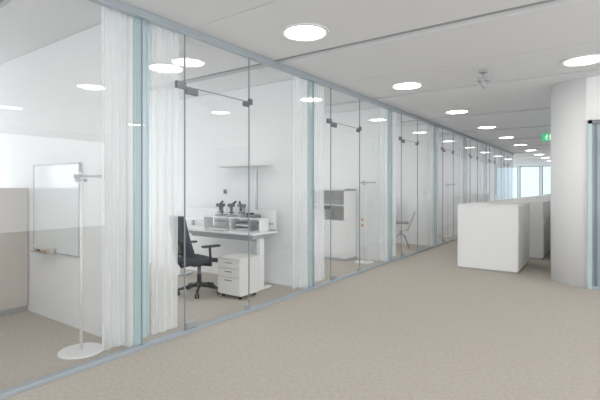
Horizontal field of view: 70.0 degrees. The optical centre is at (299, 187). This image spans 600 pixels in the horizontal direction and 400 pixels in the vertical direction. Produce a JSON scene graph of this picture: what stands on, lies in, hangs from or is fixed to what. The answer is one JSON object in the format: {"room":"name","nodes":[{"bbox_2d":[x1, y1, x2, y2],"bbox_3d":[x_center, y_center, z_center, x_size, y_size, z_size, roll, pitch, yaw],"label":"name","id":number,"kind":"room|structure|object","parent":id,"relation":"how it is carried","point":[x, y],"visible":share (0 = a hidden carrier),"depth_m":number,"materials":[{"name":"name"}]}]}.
{"room":"office corridor","nodes":[
{"label":"office corridor","id":0,"kind":"room"},
{"bbox_2d":[0,15,132,346],"bbox_3d":[-3.579,-0.074,5.389,5.130,3.048,0.100,0,0,35],"label":"wall","id":1,"kind":"structure","parent":0,"point":[51,94],"depth_m":4.55,"materials":[{"name":"paint"}]},
{"bbox_2d":[31,162,81,257],"bbox_3d":[-2.671,0.228,4.620,1.020,0.975,0.098,0,0,35],"label":"whiteboard","id":2,"kind":"object","parent":1,"relation":"attached to","point":[56,193],"visible":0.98,"depth_m":4.61,"materials":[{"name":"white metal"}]},
{"bbox_2d":[150,79,307,288],"bbox_3d":[-1.961,-0.074,7.674,5.130,3.048,0.100,0,0,35],"label":"wall","id":3,"kind":"structure","parent":0,"point":[216,126],"depth_m":6.87,"materials":[{"name":"white paint"},{"name":"blue-grey painted metal frame"}]},
{"bbox_2d":[0,0,513,399],"bbox_3d":[1.808,-0.074,8.437,0.070,3.048,28.120,0,0,35],"label":"glass wall","id":4,"kind":"structure","parent":0,"point":[116,5],"depth_m":4.52,"materials":[{"name":"grey"}]},
{"bbox_2d":[133,17,140,345],"bbox_3d":[-1.470,-0.073,3.896,0.029,3.047,0.080,0,0,35],"label":"trim","id":5,"kind":"structure","parent":4,"relation":"attached to","point":[136,22],"depth_m":3.87,"materials":[{"name":"teal paint"}]},
{"bbox_2d":[143,21,149,337],"bbox_3d":[-1.456,-0.097,4.039,0.038,3.003,0.130,0,0,35],"label":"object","id":6,"kind":"object","parent":4,"relation":"attached to","point":[146,26],"visible":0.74,"depth_m":4.04,"materials":[{"name":"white fabric"}]},
{"bbox_2d":[185,87,248,328],"bbox_3d":[-0.874,0.203,4.650,0.032,2.410,0.928,0,0,35],"label":"door","id":7,"kind":"structure","parent":4,"relation":"in","point":[188,91],"depth_m":4.33,"materials":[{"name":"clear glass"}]},
{"bbox_2d":[308,81,312,286],"bbox_3d":[0.147,-0.073,6.181,0.029,3.047,0.080,0,0,35],"label":"trim","id":8,"kind":"structure","parent":4,"relation":"attached to","point":[310,84],"depth_m":6.16,"materials":[{"name":"teal paint"}]},
{"bbox_2d":[331,123,359,279],"bbox_3d":[0.744,0.203,6.935,0.032,2.410,0.928,0,0,35],"label":"door","id":9,"kind":"structure","parent":4,"relation":"in","point":[334,125],"depth_m":6.63,"materials":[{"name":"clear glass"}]},
{"bbox_2d":[388,110,390,259],"bbox_3d":[1.766,-0.073,8.466,0.029,3.047,0.080,0,0,35],"label":"trim","id":10,"kind":"structure","parent":4,"relation":"attached to","point":[389,111],"depth_m":8.44,"materials":[{"name":"teal paint"}]},
{"bbox_2d":[434,127,435,244],"bbox_3d":[3.384,-0.073,10.752,0.029,3.047,0.080,0,0,35],"label":"trim","id":11,"kind":"structure","parent":4,"relation":"attached to","point":[434,127],"depth_m":10.72,"materials":[{"name":"teal paint"}]},
{"bbox_2d":[463,137,464,202],"bbox_3d":[5.002,-0.073,13.037,0.029,3.047,0.080,0,0,35],"label":"trim","id":12,"kind":"structure","parent":4,"relation":"attached to","point":[463,137],"depth_m":13.01,"materials":[{"name":"teal paint"}]},
{"bbox_2d":[484,145,485,201],"bbox_3d":[6.620,-0.073,15.322,0.029,3.047,0.080,0,0,35],"label":"trim","id":13,"kind":"structure","parent":4,"relation":"attached to","point":[484,145],"depth_m":15.31,"materials":[{"name":"teal paint"}]},
{"bbox_2d":[500,151,500,199],"bbox_3d":[8.238,-0.073,17.607,0.029,3.047,0.080,0,0,35],"label":"trim","id":14,"kind":"structure","parent":4,"relation":"attached to","point":[500,151],"depth_m":17.57,"materials":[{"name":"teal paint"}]},
{"bbox_2d":[512,155,512,197],"bbox_3d":[9.855,-0.073,19.892,0.029,3.047,0.080,0,0,35],"label":"trim","id":15,"kind":"structure","parent":4,"relation":"attached to","point":[512,155],"depth_m":19.87,"materials":[{"name":"teal paint"}]},
{"bbox_2d":[0,234,599,399],"bbox_3d":[6.577,1.510,11.885,14.600,0.120,37.400,0,0,35],"label":"floor","id":16,"kind":"structure","parent":0,"point":[423,325],"depth_m":3.92,"materials":[{"name":"beige carpet"}]},
{"bbox_2d":[0,188,27,315],"bbox_3d":[-4.185,0.725,4.109,0.500,1.450,2.670,0,0,35],"label":"storage cabinet","id":17,"kind":"object","parent":16,"relation":"on","point":[13,201],"visible":1,"depth_m":4.93,"materials":[{"name":"beige laminate"}]},
{"bbox_2d":[57,171,101,359],"bbox_3d":[-1.941,0.649,3.800,0.369,1.599,0.369,0,0,-40],"label":"coat stand","id":18,"kind":"object","parent":16,"relation":"on","point":[82,350],"visible":0.88,"depth_m":3.79,"materials":[{"name":"white paint"}]},
{"bbox_2d":[178,216,220,297],"bbox_3d":[-1.421,0.907,5.880,0.709,1.082,0.670,0,0,-45],"label":"office chair","id":19,"kind":"object","parent":16,"relation":"on","point":[192,259],"visible":0.72,"depth_m":5.68,"materials":[{"name":"black fabric"}]},
{"bbox_2d":[178,207,277,289],"bbox_3d":[-1.300,0.889,6.643,2.000,1.119,0.540,0,0,35],"label":"office desk","id":20,"kind":"object","parent":16,"relation":"on","point":[194,215],"visible":0.66,"depth_m":6.56,"materials":[{"name":"white paint"}]},
{"bbox_2d":[205,228,228,230],"bbox_3d":[-1.236,0.619,6.389,0.400,0.018,0.120,0,0,35],"label":"keyboard","id":21,"kind":"object","parent":20,"relation":"on","point":[215,229],"visible":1,"depth_m":6.32,"materials":[{"name":"grey plastic"}]},
{"bbox_2d":[202,215,269,231],"bbox_3d":[-0.998,0.534,6.551,1.200,0.189,0.220,0,0,35],"label":"shelf","id":22,"kind":"object","parent":20,"relation":"on","point":[207,219],"visible":0.91,"depth_m":6.48,"materials":[{"name":"white paint"}]},
{"bbox_2d":[215,200,226,215],"bbox_3d":[-1.242,0.316,6.713,0.149,0.246,0.142,0,0,18],"label":"instrument","id":23,"kind":"object","parent":22,"relation":"on","point":[221,204],"visible":0.99,"depth_m":6.69,"materials":[{"name":"grey plastic"}]},
{"bbox_2d":[227,201,236,216],"bbox_3d":[-1.048,0.316,6.582,0.149,0.246,0.142,0,0,-11],"label":"instrument","id":24,"kind":"object","parent":22,"relation":"on","point":[232,205],"visible":1,"depth_m":6.54,"materials":[{"name":"grey plastic"}]},
{"bbox_2d":[237,201,245,216],"bbox_3d":[-0.882,0.316,6.455,0.142,0.246,0.149,0,0,-32],"label":"instrument","id":25,"kind":"object","parent":22,"relation":"on","point":[239,205],"visible":0.94,"depth_m":6.43,"materials":[{"name":"grey plastic"}]},
{"bbox_2d":[246,213,260,217],"bbox_3d":[-0.689,0.404,6.338,0.170,0.070,0.150,0,0,35],"label":"telephone","id":26,"kind":"object","parent":22,"relation":"on","point":[252,215],"visible":0.98,"depth_m":6.31,"materials":[{"name":"grey plastic"}]},
{"bbox_2d":[234,221,255,230],"bbox_3d":[-0.818,0.568,6.424,0.280,0.120,0.180,0,0,35],"label":"paper tray","id":27,"kind":"object","parent":20,"relation":"on","point":[238,225],"visible":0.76,"depth_m":6.38,"materials":[{"name":"grey plastic"}]},
{"bbox_2d":[218,253,259,299],"bbox_3d":[-0.827,1.179,5.755,0.404,0.539,0.402,0,0,35],"label":"pedestal","id":28,"kind":"object","parent":16,"relation":"on","point":[232,268],"visible":0.99,"depth_m":5.61,"materials":[{"name":"white laminate"}]},
{"bbox_2d":[218,163,272,283],"bbox_3d":[-0.915,0.537,6.633,0.980,1.824,0.350,0,0,35],"label":"floor lamp","id":29,"kind":"object","parent":16,"relation":"on","point":[255,165],"visible":0.58,"depth_m":6.61,"materials":[{"name":"silver metal"}]},
{"bbox_2d":[314,189,355,261],"bbox_3d":[0.601,0.740,8.896,1.000,1.420,0.505,0,0,35],"label":"cabinet","id":30,"kind":"object","parent":16,"relation":"on","point":[343,201],"visible":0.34,"depth_m":8.64,"materials":[{"name":"white laminate"}]},
{"bbox_2d":[355,180,375,263],"bbox_3d":[1.257,0.649,8.386,0.370,1.599,0.370,0,0,-40],"label":"coat stand","id":31,"kind":"object","parent":16,"relation":"on","point":[364,261],"visible":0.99,"depth_m":8.37,"materials":[{"name":"white paint"}]},
{"bbox_2d":[396,211,415,249],"bbox_3d":[2.473,1.003,10.223,0.570,0.878,0.524,0,0,15],"label":"chair","id":32,"kind":"object","parent":16,"relation":"on","point":[414,212],"visible":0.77,"depth_m":10.08,"materials":[{"name":"grey plastic"}]},
{"bbox_2d":[441,183,454,236],"bbox_3d":[4.452,0.649,12.899,0.369,1.599,0.369,0,0,-42],"label":"coat stand","id":33,"kind":"object","parent":16,"relation":"on","point":[447,184],"visible":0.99,"depth_m":12.89,"materials":[{"name":"white paint"}]},
{"bbox_2d":[457,202,528,273],"bbox_3d":[3.654,0.870,8.042,1.014,1.160,1.356,0,0,35],"label":"cabinet","id":34,"kind":"object","parent":16,"relation":"on","point":[491,236],"visible":1,"depth_m":7.50,"materials":[{"name":"white plastic"}]},
{"bbox_2d":[486,200,550,258],"bbox_3d":[4.955,0.870,9.663,1.124,1.160,1.706,0,0,35],"label":"cabinet","id":35,"kind":"object","parent":16,"relation":"on","point":[539,210],"visible":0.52,"depth_m":8.77,"materials":[{"name":"white plastic"}]},
{"bbox_2d":[505,198,550,199],"bbox_3d":[6.284,0.870,11.540,1.124,1.160,1.706,0,0,35],"label":"cabinet","id":36,"kind":"object","parent":16,"relation":"on","point":[511,198],"visible":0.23,"depth_m":11.12,"materials":[{"name":"grey plastic"}]},
{"bbox_2d":[521,196,550,197],"bbox_3d":[7.873,0.870,13.785,1.124,1.160,2.006,0,0,35],"label":"cabinet","id":37,"kind":"object","parent":16,"relation":"on","point":[529,196],"visible":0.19,"depth_m":13.18,"materials":[{"name":"grey plastic"}]},
{"bbox_2d":[0,0,599,163],"bbox_3d":[6.577,-1.725,11.885,14.600,0.250,37.400,0,0,35],"label":"ceiling","id":38,"kind":"structure","parent":0,"point":[370,46],"depth_m":4.91,"materials":[{"name":"grey paint"}]},
{"bbox_2d":[100,5,126,351],"bbox_3d":[-1.640,-0.097,3.777,0.054,3.003,0.270,0,0,35],"label":"curtain","id":39,"kind":"object","parent":38,"relation":"hanging from","point":[113,23],"visible":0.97,"depth_m":3.78,"materials":[{"name":"white fabric"}]},
{"bbox_2d":[150,23,178,334],"bbox_3d":[-1.331,-0.097,4.214,0.048,3.003,0.340,0,0,35],"label":"curtain","id":40,"kind":"object","parent":38,"relation":"hanging from","point":[164,42],"visible":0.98,"depth_m":4.19,"materials":[{"name":"white fabric"}]},
{"bbox_2d":[292,75,302,288],"bbox_3d":[-0.022,-0.097,6.062,0.054,3.003,0.270,0,0,35],"label":"curtain","id":41,"kind":"object","parent":38,"relation":"hanging from","point":[297,82],"visible":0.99,"depth_m":6.05,"materials":[{"name":"white fabric"}]},
{"bbox_2d":[281,23,328,41],"bbox_3d":[0.052,-1.592,4.399,0.500,0.014,0.500,0,0,35],"label":"recessed light","id":42,"kind":"object","parent":38,"relation":"in","point":[300,32],"depth_m":4.37,"materials":[{"name":"white plastic"}]},
{"bbox_2d":[314,83,323,281],"bbox_3d":[0.290,-0.097,6.498,0.046,3.003,0.342,0,0,35],"label":"curtain","id":43,"kind":"object","parent":38,"relation":"hanging from","point":[318,89],"visible":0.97,"depth_m":6.50,"materials":[{"name":"white fabric"}]},
{"bbox_2d":[379,107,384,260],"bbox_3d":[1.597,-0.097,8.347,0.053,3.003,0.270,0,0,35],"label":"curtain","id":44,"kind":"object","parent":38,"relation":"hanging from","point":[382,110],"visible":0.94,"depth_m":8.36,"materials":[{"name":"white fabric"}]},
{"bbox_2d":[392,111,395,256],"bbox_3d":[1.907,-0.097,8.783,0.049,3.003,0.340,0,0,35],"label":"curtain","id":45,"kind":"object","parent":38,"relation":"hanging from","point":[393,113],"visible":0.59,"depth_m":8.82,"materials":[{"name":"white fabric"}]},
{"bbox_2d":[391,82,423,89],"bbox_3d":[1.670,-1.592,6.684,0.500,0.014,0.500,0,0,35],"label":"recessed light","id":46,"kind":"object","parent":38,"relation":"in","point":[402,85],"depth_m":6.65,"materials":[{"name":"white plastic"}]},
{"bbox_2d":[427,124,430,244],"bbox_3d":[3.216,-0.097,10.631,0.052,3.003,0.270,0,0,35],"label":"curtain","id":47,"kind":"object","parent":38,"relation":"hanging from","point":[428,125],"visible":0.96,"depth_m":10.56,"materials":[{"name":"white fabric"}]},
{"bbox_2d":[436,127,438,242],"bbox_3d":[3.525,-0.097,11.068,0.049,3.003,0.340,0,0,35],"label":"curtain","id":48,"kind":"object","parent":38,"relation":"hanging from","point":[437,129],"visible":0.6,"depth_m":11.15,"materials":[{"name":"white fabric"}]},
{"bbox_2d":[444,109,469,113],"bbox_3d":[3.288,-1.592,8.969,0.500,0.014,0.500,0,0,35],"label":"recessed light","id":49,"kind":"object","parent":38,"relation":"in","point":[461,111],"depth_m":8.91,"materials":[{"name":"white plastic"}]},
{"bbox_2d":[459,136,461,203],"bbox_3d":[4.834,-0.097,12.916,0.053,3.003,0.270,0,0,35],"label":"curtain","id":50,"kind":"object","parent":38,"relation":"hanging from","point":[460,137],"visible":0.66,"depth_m":12.93,"materials":[{"name":"white fabric"}]},
{"bbox_2d":[465,138,465,202],"bbox_3d":[5.141,-0.097,13.354,0.049,3.003,0.340,0,0,35],"label":"curtain","id":51,"kind":"object","parent":38,"relation":"hanging from","point":[465,138],"visible":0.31,"depth_m":13.41,"materials":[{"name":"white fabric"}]},
{"bbox_2d":[480,144,482,201],"bbox_3d":[6.451,-0.097,15.203,0.055,3.003,0.270,0,0,35],"label":"curtain","id":52,"kind":"object","parent":38,"relation":"hanging from","point":[481,150],"visible":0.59,"depth_m":15.13,"materials":[{"name":"white fabric"}]},
{"bbox_2d":[477,69,489,88],"bbox_3d":[2.497,-1.484,5.829,0.140,0.229,0.180,0,0,35],"label":"emergency light","id":53,"kind":"object","parent":38,"relation":"attached to","point":[482,80],"visible":1,"depth_m":5.79,"materials":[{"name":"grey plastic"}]},
{"bbox_2d":[477,126,496,128],"bbox_3d":[4.906,-1.592,11.255,0.500,0.014,0.500,0,0,35],"label":"recessed light","id":54,"kind":"object","parent":38,"relation":"in","point":[481,127],"depth_m":11.24,"materials":[{"name":"white plastic"}]},
{"bbox_2d":[497,150,498,199],"bbox_3d":[8.067,-0.097,17.489,0.051,3.003,0.270,0,0,35],"label":"curtain","id":55,"kind":"object","parent":38,"relation":"hanging from","point":[497,150],"visible":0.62,"depth_m":17.39,"materials":[{"name":"white fabric"}]},
{"bbox_2d":[498,136,514,138],"bbox_3d":[6.524,-1.592,13.540,0.500,0.014,0.500,0,0,35],"label":"recessed light","id":56,"kind":"object","parent":38,"relation":"in","point":[509,136],"depth_m":13.48,"materials":[{"name":"white plastic"}]},
{"bbox_2d":[509,154,510,198],"bbox_3d":[9.686,-0.097,19.774,0.052,3.003,0.270,0,0,35],"label":"curtain","id":57,"kind":"object","parent":38,"relation":"hanging from","point":[509,154],"visible":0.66,"depth_m":19.68,"materials":[{"name":"white fabric"}]},
{"bbox_2d":[542,133,550,140],"bbox_3d":[6.166,-1.385,10.577,0.340,0.429,0.050,0,0,35],"label":"exit sign","id":58,"kind":"object","parent":38,"relation":"hanging from","point":[545,137],"visible":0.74,"depth_m":10.60,"materials":[{"name":"green plastic"}]},
{"bbox_2d":[560,54,599,66],"bbox_3d":[3.547,-1.592,5.355,0.500,0.014,0.500,0,0,35],"label":"recessed light","id":59,"kind":"object","parent":38,"relation":"in","point":[589,59],"depth_m":5.34,"materials":[{"name":"white plastic"}]},
{"bbox_2d":[314,108,387,260],"bbox_3d":[-0.343,-0.074,9.959,5.130,3.048,0.100,0,0,35],"label":"wall","id":60,"kind":"structure","parent":0,"point":[344,139],"depth_m":8.78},
{"bbox_2d":[396,125,433,245],"bbox_3d":[1.275,-0.074,12.245,5.130,3.048,0.100,0,0,35],"label":"wall","id":61,"kind":"structure","parent":0,"point":[409,149],"depth_m":11.02,"materials":[{"name":"white paint"},{"name":"blue-grey painted metal frame"}]},
{"bbox_2d":[438,136,462,234],"bbox_3d":[2.893,-0.074,14.530,5.130,3.048,0.100,0,0,35],"label":"wall","id":62,"kind":"structure","parent":0,"point":[447,141],"depth_m":13.24,"materials":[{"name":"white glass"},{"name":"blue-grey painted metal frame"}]},
{"bbox_2d":[466,143,483,202],"bbox_3d":[4.511,-0.074,16.815,5.130,3.048,0.100,0,0,35],"label":"wall","id":63,"kind":"structure","parent":0,"point":[471,163],"depth_m":15.50,"materials":[{"name":"paint"}]},
{"bbox_2d":[487,149,499,200],"bbox_3d":[6.129,-0.074,19.100,5.130,3.048,0.100,0,0,35],"label":"wall","id":64,"kind":"structure","parent":0,"point":[493,152],"depth_m":17.71,"materials":[{"name":"glass"}]},
{"bbox_2d":[501,154,511,199],"bbox_3d":[7.747,-0.074,21.385,5.130,3.048,0.100,0,0,35],"label":"wall","id":65,"kind":"structure","parent":0,"point":[504,157],"depth_m":20.01,"materials":[{"name":"paint"}]},
{"bbox_2d":[513,163,550,197],"bbox_3d":[14.754,-0.075,28.885,7.900,3.050,0.200,0,0,35],"label":"wall","id":66,"kind":"structure","parent":0,"point":[543,164],"depth_m":28.36,"materials":[{"name":"paint"}]},
{"bbox_2d":[513,167,517,197],"bbox_3d":[14.217,-0.125,29.265,1.193,2.646,0.060,0,0,35],"label":"window","id":67,"kind":"structure","parent":66,"relation":"in","point":[515,169],"depth_m":29.00,"materials":[{"name":"grey"}]},
{"bbox_2d":[520,166,539,197],"bbox_3d":[15.291,-0.125,28.505,1.193,2.646,0.060,0,0,35],"label":"window","id":68,"kind":"structure","parent":66,"relation":"in","point":[529,175],"depth_m":28.51,"materials":[{"name":"grey"}]},
{"bbox_2d":[542,166,550,194],"bbox_3d":[16.366,-0.125,27.744,1.193,2.646,0.060,0,0,35],"label":"window","id":69,"kind":"structure","parent":66,"relation":"in","point":[546,170],"depth_m":27.95,"materials":[{"name":"grey"}]},
{"bbox_2d":[551,76,599,287],"bbox_3d":[13.544,-0.075,14.708,6.490,3.050,24.740,0,0,35],"label":"column","id":70,"kind":"structure","parent":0,"point":[575,102],"depth_m":6.34,"materials":[{"name":"paint"}]},
{"bbox_2d":[588,119,599,289],"bbox_3d":[4.616,0.239,5.809,1.180,2.419,0.097,0,0,35],"label":"door","id":71,"kind":"structure","parent":70,"relation":"in","point":[593,125],"depth_m":6.12,"materials":[{"name":"teal paint"}]}
]}

